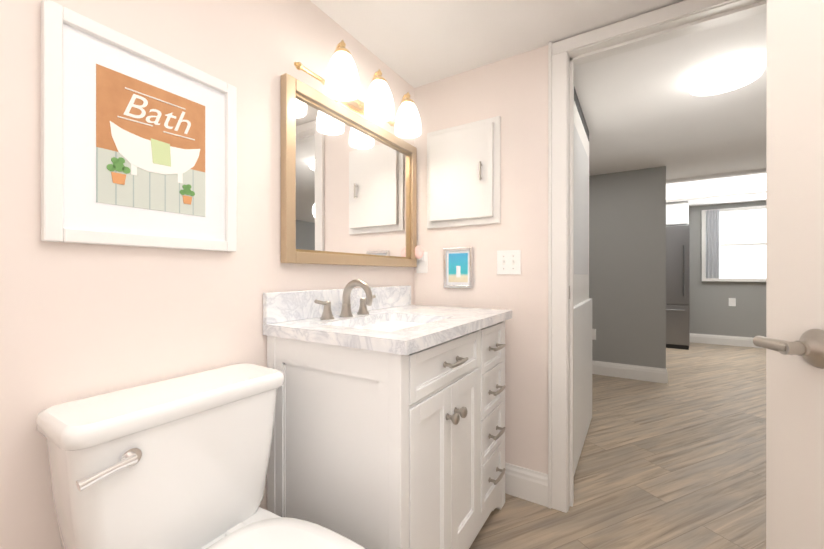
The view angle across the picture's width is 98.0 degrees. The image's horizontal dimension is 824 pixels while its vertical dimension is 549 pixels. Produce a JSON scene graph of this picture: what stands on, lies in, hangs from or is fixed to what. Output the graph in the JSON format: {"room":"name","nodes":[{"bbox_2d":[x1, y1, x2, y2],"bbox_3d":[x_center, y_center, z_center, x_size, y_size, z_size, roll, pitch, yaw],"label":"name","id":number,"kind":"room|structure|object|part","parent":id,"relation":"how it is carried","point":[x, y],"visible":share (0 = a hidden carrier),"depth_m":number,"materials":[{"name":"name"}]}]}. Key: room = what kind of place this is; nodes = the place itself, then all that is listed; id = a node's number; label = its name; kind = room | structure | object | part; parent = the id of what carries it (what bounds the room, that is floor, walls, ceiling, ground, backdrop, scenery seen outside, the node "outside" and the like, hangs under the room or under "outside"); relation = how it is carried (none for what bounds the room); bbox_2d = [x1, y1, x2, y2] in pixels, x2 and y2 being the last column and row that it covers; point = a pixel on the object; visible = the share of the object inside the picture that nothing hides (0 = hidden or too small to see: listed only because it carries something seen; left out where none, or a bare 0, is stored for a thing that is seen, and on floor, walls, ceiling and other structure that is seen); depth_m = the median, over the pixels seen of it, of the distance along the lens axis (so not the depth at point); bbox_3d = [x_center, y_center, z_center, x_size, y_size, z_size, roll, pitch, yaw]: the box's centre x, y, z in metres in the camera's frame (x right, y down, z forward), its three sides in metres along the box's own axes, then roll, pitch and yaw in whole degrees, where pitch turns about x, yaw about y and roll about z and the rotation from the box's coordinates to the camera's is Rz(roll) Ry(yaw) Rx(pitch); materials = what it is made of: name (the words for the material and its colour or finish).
{"room":"bathroom","nodes":[
{"label":"bathroom","id":0,"kind":"room"},
{"bbox_2d":[0,0,413,548],"bbox_3d":[-0.617,0.003,1.114,0.120,2.095,2.425,0,0,32],"label":"wall","id":1,"kind":"structure","parent":0,"point":[78,321],"depth_m":0.91,"materials":[{"name":"pink paint"}]},
{"bbox_2d":[41,0,236,251],"bbox_3d":[-0.653,-0.319,0.917,0.024,0.500,0.419,0,0,32],"label":"picture","id":2,"kind":"object","parent":1,"relation":"attached to","point":[76,47],"visible":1,"depth_m":0.82,"materials":[{"name":"white wood"}]},
{"bbox_2d":[96,64,204,216],"bbox_3d":[-0.653,-0.322,0.917,0.004,0.315,0.243,0,0,32],"label":"art print","id":3,"kind":"object","parent":2,"relation":"attached to","point":[143,163],"visible":1,"depth_m":0.90,"materials":[{"name":"multicoloured"}]},
{"bbox_2d":[124,94,190,133],"bbox_3d":[-0.650,-0.412,0.921,0.001,0.059,0.153,0,0,32],"label":"lettering","id":4,"kind":"object","parent":3,"relation":"attached to","point":[140,107],"visible":1,"depth_m":0.90,"materials":[{"name":"white"}]},
{"bbox_2d":[280,73,416,266],"bbox_3d":[-0.216,-0.367,1.607,0.032,0.655,0.867,0,0,32],"label":"vanity mirror","id":5,"kind":"object","parent":1,"relation":"attached to","point":[348,186],"visible":1,"depth_m":1.49,"materials":[{"name":"gold metal"}]},
{"bbox_2d":[294,40,420,137],"bbox_3d":[-0.172,-0.756,1.510,0.210,0.193,0.691,0,0,32],"label":"sconce","id":6,"kind":"object","parent":1,"relation":"attached to","point":[341,83],"visible":1,"depth_m":1.44,"materials":[{"name":"white glass"}]},
{"bbox_2d":[310,0,766,206],"bbox_3d":[2.319,-1.071,2.471,5.820,0.050,8.600,0,0,32],"label":"ceiling","id":7,"kind":"structure","parent":0,"point":[642,108],"depth_m":1.78,"materials":[{"name":"paint"}]},
{"bbox_2d":[666,169,765,202],"bbox_3d":[3.646,-1.031,4.236,1.560,0.029,1.360,0,0,32],"label":"tray ceiling","id":8,"kind":"structure","parent":7,"relation":"attached to","point":[740,183],"depth_m":4.24,"materials":[{"name":"white paint"}]},
{"bbox_2d":[686,55,765,95],"bbox_3d":[1.613,-1.010,1.851,0.310,0.070,0.310,0,0,32],"label":"light","id":9,"kind":"object","parent":7,"relation":"attached to","point":[726,75],"visible":1,"depth_m":1.79,"materials":[{"name":"white glass"}]},
{"bbox_2d":[414,0,685,473],"bbox_3d":[0.816,0.003,1.577,1.820,2.095,0.120,0,0,32],"label":"wall","id":10,"kind":"structure","parent":0,"point":[512,92],"depth_m":1.72,"materials":[{"name":"pink paint"}]},
{"bbox_2d":[415,246,427,272],"bbox_3d":[0.043,-0.082,1.959,0.070,0.150,0.050,0,0,32],"label":"outlet","id":11,"kind":"object","parent":10,"relation":"attached to","point":[421,255],"visible":0.98,"depth_m":1.96,"materials":[{"name":"white plastic"}]},
{"bbox_2d":[444,247,472,287],"bbox_3d":[0.239,-0.035,1.859,0.164,0.210,0.013,0,0,32],"label":"framed photo","id":12,"kind":"object","parent":10,"relation":"attached to","point":[447,252],"depth_m":1.86,"materials":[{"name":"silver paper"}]},
{"bbox_3d":[0.239,-0.035,1.859,0.108,0.150,0.002,0,0,32],"label":"small framed photo art","id":13,"kind":"part","parent":12,"relation":"part of"},
{"bbox_2d":[427,116,500,228],"bbox_3d":[0.244,-0.510,1.827,0.407,0.520,0.060,0,0,32],"label":"upper cabinet","id":14,"kind":"object","parent":10,"relation":"attached to","point":[463,174],"visible":1,"depth_m":1.81,"materials":[{"name":"white wood"}]},
{"bbox_2d":[497,250,520,274],"bbox_3d":[0.462,-0.058,1.717,0.116,0.116,0.016,0,0,32],"label":"switch plate","id":15,"kind":"object","parent":10,"relation":"attached to","point":[508,262],"visible":1,"depth_m":1.72,"materials":[{"name":"white plastic"}]},
{"bbox_2d":[505,462,547,506],"bbox_3d":[0.320,0.980,1.808,0.733,0.140,0.016,0,0,32],"label":"baseboard","id":16,"kind":"structure","parent":10,"relation":"attached to","point":[530,485],"depth_m":1.67,"materials":[{"name":"white wood"}]},
{"bbox_2d":[548,0,766,512],"bbox_3d":[1.045,0.004,1.434,0.920,2.092,0.164,0,0,32],"label":"door frame","id":17,"kind":"structure","parent":10,"relation":"attached to","point":[557,275],"depth_m":1.59,"materials":[{"name":"white wood"}]},
{"bbox_2d":[574,87,588,140],"bbox_3d":[1.024,-1.010,2.219,0.035,0.070,1.000,0,0,32],"label":"wall","id":18,"kind":"structure","parent":0,"point":[577,103],"depth_m":2.22,"materials":[{"name":"grey paint"}]},
{"bbox_2d":[574,101,591,473],"bbox_3d":[1.033,0.035,2.214,0.057,2.010,1.000,0,0,32],"label":"hall door","id":19,"kind":"structure","parent":18,"relation":"in","point":[582,360],"depth_m":2.17,"materials":[{"name":"white wood"}]},
{"bbox_2d":[469,342,765,548],"bbox_3d":[2.319,1.075,2.473,5.820,0.050,8.600,0,0,32],"label":"floor","id":20,"kind":"structure","parent":0,"point":[677,460],"depth_m":1.93,"materials":[{"name":"brown wood"}]},
{"bbox_2d":[36,363,365,548],"bbox_3d":[-0.333,0.662,0.731,0.747,0.777,0.470,0,0,32],"label":"toilet","id":21,"kind":"object","parent":20,"relation":"on","point":[179,462],"visible":1,"depth_m":0.79,"materials":[{"name":"white ceramic"}]},
{"bbox_2d":[263,279,511,548],"bbox_3d":[-0.011,0.534,1.414,0.584,1.033,0.895,0,0,32],"label":"bathroom vanity","id":22,"kind":"object","parent":20,"relation":"on","point":[389,427],"visible":1,"depth_m":1.11,"materials":[{"name":"white painted wood"},{"name":"marble"},{"name":"brushed nickel"}]},
{"bbox_2d":[666,225,689,349],"bbox_3d":[3.709,0.177,5.451,0.760,1.740,0.775,0,0,32],"label":"fridge","id":23,"kind":"object","parent":20,"relation":"on","point":[677,287],"visible":0.5,"depth_m":5.03,"materials":[{"name":"silver metal"}]},
{"bbox_2d":[589,166,665,368],"bbox_3d":[1.471,0.001,4.134,2.380,2.095,0.120,0,0,32],"label":"wall","id":24,"kind":"structure","parent":0,"point":[627,252],"depth_m":3.61,"materials":[{"name":"grey paint"}]},
{"bbox_2d":[592,329,595,339],"bbox_3d":[1.908,0.631,3.787,0.070,0.115,0.005,0,0,32],"label":"outlet","id":25,"kind":"object","parent":24,"relation":"attached to","point":[593,334],"visible":0.56,"depth_m":3.78,"materials":[{"name":"white plastic"}]},
{"bbox_2d":[592,360,665,383],"bbox_3d":[1.469,0.978,4.056,2.300,0.140,0.016,0,0,32],"label":"baseboard","id":26,"kind":"structure","parent":24,"relation":"attached to","point":[643,373],"depth_m":3.60,"materials":[{"name":"white wood"}]},
{"bbox_2d":[688,201,765,336],"bbox_3d":[4.290,0.000,5.627,5.820,2.095,0.120,0,0,32],"label":"wall","id":27,"kind":"structure","parent":0,"point":[712,312],"depth_m":5.35,"materials":[{"name":"grey paint"}]},
{"bbox_2d":[666,201,688,225],"bbox_3d":[3.751,-0.875,5.518,0.760,0.325,0.625,0,0,32],"label":"upper cabinet","id":28,"kind":"object","parent":27,"relation":"attached to","point":[677,213],"visible":0.33,"depth_m":5.12,"materials":[{"name":"white wood"}]},
{"bbox_2d":[690,333,762,347],"bbox_3d":[4.288,0.977,5.549,5.500,0.140,0.016,0,0,32],"label":"baseboard","id":29,"kind":"structure","parent":27,"relation":"attached to","point":[723,340],"depth_m":5.33,"materials":[{"name":"white wood"}]},
{"bbox_2d":[729,298,735,305],"bbox_3d":[4.723,0.407,5.282,0.080,0.120,0.005,0,0,32],"label":"electrical outlet","id":30,"kind":"object","parent":27,"relation":"attached to","point":[732,301],"visible":1,"depth_m":5.28,"materials":[{"name":"white plastic"}]},
{"bbox_2d":[701,205,765,281],"bbox_3d":[4.870,-0.438,5.157,1.090,1.080,0.058,0,0,32],"label":"kitchen window","id":31,"kind":"structure","parent":27,"relation":"in","point":[733,247],"depth_m":5.26,"materials":[{"name":"white glass"}]},
{"bbox_3d":[0.927,0.004,0.149,0.120,2.095,2.185,0,0,32],"label":"wall","id":32,"kind":"structure","parent":0,"visible":0},
{"bbox_2d":[753,0,823,548],"bbox_3d":[0.718,0.031,0.358,0.158,2.020,0.761,0,0,4],"label":"bathroom door","id":33,"kind":"structure","parent":32,"relation":"in","point":[792,342],"depth_m":0.68,"materials":[{"name":"beige paint"}]}
]}

